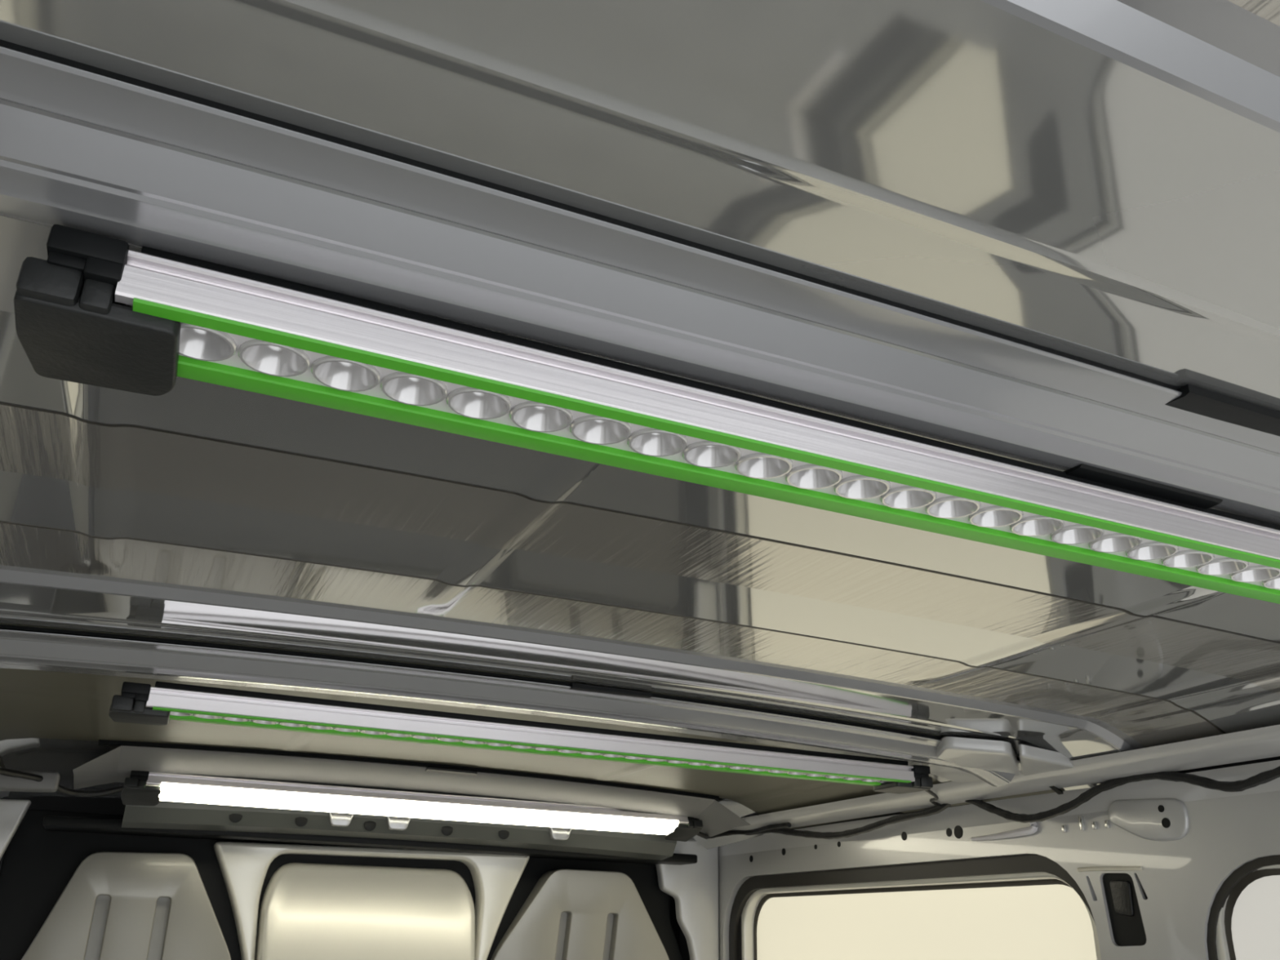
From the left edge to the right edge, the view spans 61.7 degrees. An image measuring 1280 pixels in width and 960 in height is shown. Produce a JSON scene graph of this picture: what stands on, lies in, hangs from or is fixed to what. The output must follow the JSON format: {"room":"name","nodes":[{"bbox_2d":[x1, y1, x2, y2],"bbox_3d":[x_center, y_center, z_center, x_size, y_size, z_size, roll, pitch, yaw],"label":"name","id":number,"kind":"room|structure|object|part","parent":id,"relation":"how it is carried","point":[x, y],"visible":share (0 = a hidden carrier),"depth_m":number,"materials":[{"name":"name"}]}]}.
{"room":"cargo space","nodes":[
{"label":"cargo space","id":0,"kind":"room"},
{"bbox_2d":[0,795,697,959],"bbox_3d":[-0.622,1.347,2.216,1.825,1.350,0.370,11,-25,-22],"label":"wall","id":1,"kind":"structure","parent":0,"point":[76,883],"depth_m":2.24,"materials":[{"name":"black"}]},
{"bbox_3d":[-1.005,0.899,2.090,0.431,0.330,0.086,11,-25,-22],"label":"panel","id":2,"kind":"part","parent":1,"relation":"part of","materials":[{"name":"grey paint"}]},
{"bbox_3d":[-0.568,0.966,2.263,0.454,0.290,0.112,11,-25,-22],"label":"panel","id":3,"kind":"part","parent":1,"relation":"part of","materials":[{"name":"paint"}]},
{"bbox_3d":[-0.578,0.976,2.289,0.683,0.367,0.055,11,-25,-22],"label":"frame","id":4,"kind":"part","parent":1,"relation":"part of","materials":[{"name":"paint"}]},
{"bbox_3d":[-0.114,1.079,2.462,0.473,0.338,0.084,11,-25,-22],"label":"panel","id":5,"kind":"part","parent":1,"relation":"part of","materials":[{"name":"grey paint"}]},
{"bbox_2d":[0,0,1279,849],"bbox_3d":[0.066,0.201,1.111,1.605,0.117,3.550,11,-25,-22],"label":"ceiling","id":6,"kind":"structure","parent":0,"point":[1095,180],"depth_m":0.69,"materials":[{"name":"paint"}]},
{"bbox_2d":[0,739,751,860],"bbox_3d":[-0.482,0.659,2.172,1.468,0.133,0.292,11,-25,-22],"label":"bow","id":7,"kind":"object","parent":6,"relation":"attached to","point":[117,764],"visible":0.76,"depth_m":2.14,"materials":[{"name":"paint"}]},
{"bbox_2d":[120,770,702,841],"bbox_3d":[-0.410,0.669,2.185,1.182,0.060,0.080,11,-25,-22],"label":"light bar","id":8,"kind":"object","parent":7,"relation":"attached to","point":[141,788],"visible":0.95,"depth_m":2.12,"materials":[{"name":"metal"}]},
{"bbox_2d":[0,767,123,796],"bbox_3d":[-0.975,0.414,1.601,0.145,0.028,0.792,3,-23,-4],"label":"cable","id":9,"kind":"object","parent":8,"relation":"attached to","point":[5,771],"visible":0.89,"depth_m":1.91,"materials":[{"name":"black plastic"}]},
{"bbox_2d":[158,782,679,835],"bbox_3d":[-0.407,0.675,2.174,1.055,0.012,0.067,11,-43,-22],"label":"diffuser","id":10,"kind":"object","parent":8,"relation":"attached to","point":[230,793],"depth_m":2.14,"materials":[{"name":"white plastic"}]},
{"bbox_2d":[696,822,791,839],"bbox_3d":[0.242,0.794,2.414,0.277,0.025,0.154,-12,-27,29],"label":"cable","id":11,"kind":"object","parent":8,"relation":"attached to","point":[783,825],"visible":0.87,"depth_m":2.43,"materials":[{"name":"black plastic"}]},
{"bbox_3d":[-0.546,0.718,2.342,1.605,0.111,0.612,11,-25,-22],"label":"roof panel","id":12,"kind":"part","parent":6,"relation":"part of","materials":[{"name":"paint"}]},
{"bbox_3d":[-0.242,0.447,1.738,1.605,0.081,0.844,11,-25,-22],"label":"roof panel","id":13,"kind":"part","parent":6,"relation":"part of","materials":[{"name":"paint"}]},
{"bbox_2d":[0,624,1073,794],"bbox_3d":[-0.103,0.331,1.434,1.637,0.094,0.292,11,-25,-22],"label":"bow","id":14,"kind":"object","parent":6,"relation":"attached to","point":[996,763],"visible":0.91,"depth_m":1.40,"materials":[{"name":"paint"}]},
{"bbox_2d":[108,681,933,794],"bbox_3d":[-0.091,0.369,1.496,1.182,0.040,0.085,11,-25,-22],"label":"light bar","id":15,"kind":"object","parent":14,"relation":"attached to","point":[164,701],"visible":1,"depth_m":1.42,"materials":[{"name":"metal"}]},
{"bbox_2d":[191,714,842,778],"bbox_3d":[-0.086,0.374,1.484,1.078,0.002,0.041,11,-25,-22],"label":"tray","id":16,"kind":"object","parent":15,"relation":"on","point":[362,726],"depth_m":1.45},
{"bbox_2d":[924,789,941,806],"bbox_3d":[0.483,0.524,1.790,0.029,0.018,0.264,-9,-25,22],"label":"cable","id":17,"kind":"object","parent":15,"relation":"attached to","point":[935,797],"visible":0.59,"depth_m":1.79,"materials":[{"name":"black plastic"}]},
{"bbox_3d":[0.043,0.201,1.166,1.605,0.075,0.124,11,-25,-22],"label":"roof panel","id":18,"kind":"part","parent":6,"relation":"part of","materials":[{"name":"paint"}]},
{"bbox_2d":[0,39,1279,524],"bbox_3d":[0.272,0.027,0.695,1.655,0.103,0.218,11,-25,-22],"label":"bow","id":19,"kind":"object","parent":6,"relation":"attached to","point":[84,147],"visible":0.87,"depth_m":0.51,"materials":[{"name":"paint"}]},
{"bbox_2d":[13,224,1279,604],"bbox_3d":[0.261,0.025,0.703,1.182,0.040,0.085,11,-25,-22],"label":"light bar","id":20,"kind":"object","parent":19,"relation":"attached to","point":[100,312],"visible":1,"depth_m":0.56,"materials":[{"name":"metal"}]},
{"bbox_2d":[178,332,1279,590],"bbox_3d":[0.267,0.030,0.692,1.078,0.002,0.041,11,-25,-22],"label":"tray","id":21,"kind":"object","parent":20,"relation":"on","point":[407,377],"depth_m":0.59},
{"bbox_3d":[0.094,0.157,1.064,1.605,0.073,0.116,11,-25,-22],"label":"roof panel","id":22,"kind":"part","parent":6,"relation":"part of","materials":[{"name":"paint"}]},
{"bbox_3d":[0.144,0.114,0.965,1.605,0.070,0.122,11,-25,-22],"label":"roof panel","id":23,"kind":"part","parent":6,"relation":"part of","materials":[{"name":"paint"}]},
{"bbox_3d":[0.196,0.069,0.860,1.605,0.068,0.126,11,-25,-22],"label":"roof panel","id":24,"kind":"part","parent":6,"relation":"part of","materials":[{"name":"paint"}]},
{"bbox_3d":[0.426,-0.127,0.397,1.605,0.063,0.124,11,-25,-22],"label":"roof panel","id":25,"kind":"part","parent":6,"relation":"part of","materials":[{"name":"paint"}]},
{"bbox_2d":[655,791,1279,959],"bbox_3d":[0.763,1.075,1.106,0.238,1.538,3.575,11,-25,-22],"label":"wall","id":26,"kind":"structure","parent":0,"point":[1149,873],"depth_m":1.60,"materials":[{"name":"metal"}]},
{"bbox_2d":[728,853,1101,959],"bbox_3d":[0.464,1.422,1.880,0.045,1.414,1.180,11,-25,-22],"label":"window","id":27,"kind":"structure","parent":26,"relation":"in","point":[1020,907],"depth_m":2.04,"materials":[{"name":"glass"}]},
{"bbox_3d":[0.484,1.426,1.888,0.001,1.389,1.155,11,-25,-22],"label":"covered pane","id":28,"kind":"part","parent":27,"relation":"part of","materials":[{"name":"beige"}]},
{"bbox_2d":[718,724,1279,856],"bbox_3d":[0.785,0.372,1.397,0.100,0.080,3.550,11,-25,-22],"label":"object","id":29,"kind":"structure","parent":26,"relation":"attached to","point":[1242,755],"depth_m":1.68,"materials":[{"name":"paint"}]},
{"bbox_2d":[745,765,1279,839],"bbox_3d":[0.467,0.642,2.020,0.035,0.063,2.051,11,-25,-22],"label":"cable","id":30,"kind":"object","parent":26,"relation":"attached to","point":[1264,777],"visible":0.82,"depth_m":1.65,"materials":[{"name":"black plastic"}]},
{"bbox_2d":[1206,854,1279,959],"bbox_3d":[1.027,0.755,0.771,0.014,0.988,1.282,11,-25,-22],"label":"window","id":31,"kind":"structure","parent":26,"relation":"in","point":[1243,923],"depth_m":1.42,"materials":[{"name":"glass"}]},
{"bbox_3d":[1.033,0.756,0.773,0.001,0.963,1.258,11,-25,-22],"label":"covered pane","id":32,"kind":"part","parent":31,"relation":"part of","materials":[{"name":"white"}]},
{"bbox_3d":[-0.723,0.782,0.469,0.025,1.500,3.537,11,-25,-22],"label":"wall","id":33,"kind":"structure","parent":0,"visible":0},
{"bbox_2d":[0,766,8,798],"bbox_3d":[-0.655,0.079,0.804,0.100,0.080,3.550,11,-25,-22],"label":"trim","id":34,"kind":"structure","parent":33,"relation":"attached to","point":[2,793],"depth_m":2.22,"materials":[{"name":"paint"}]}
]}

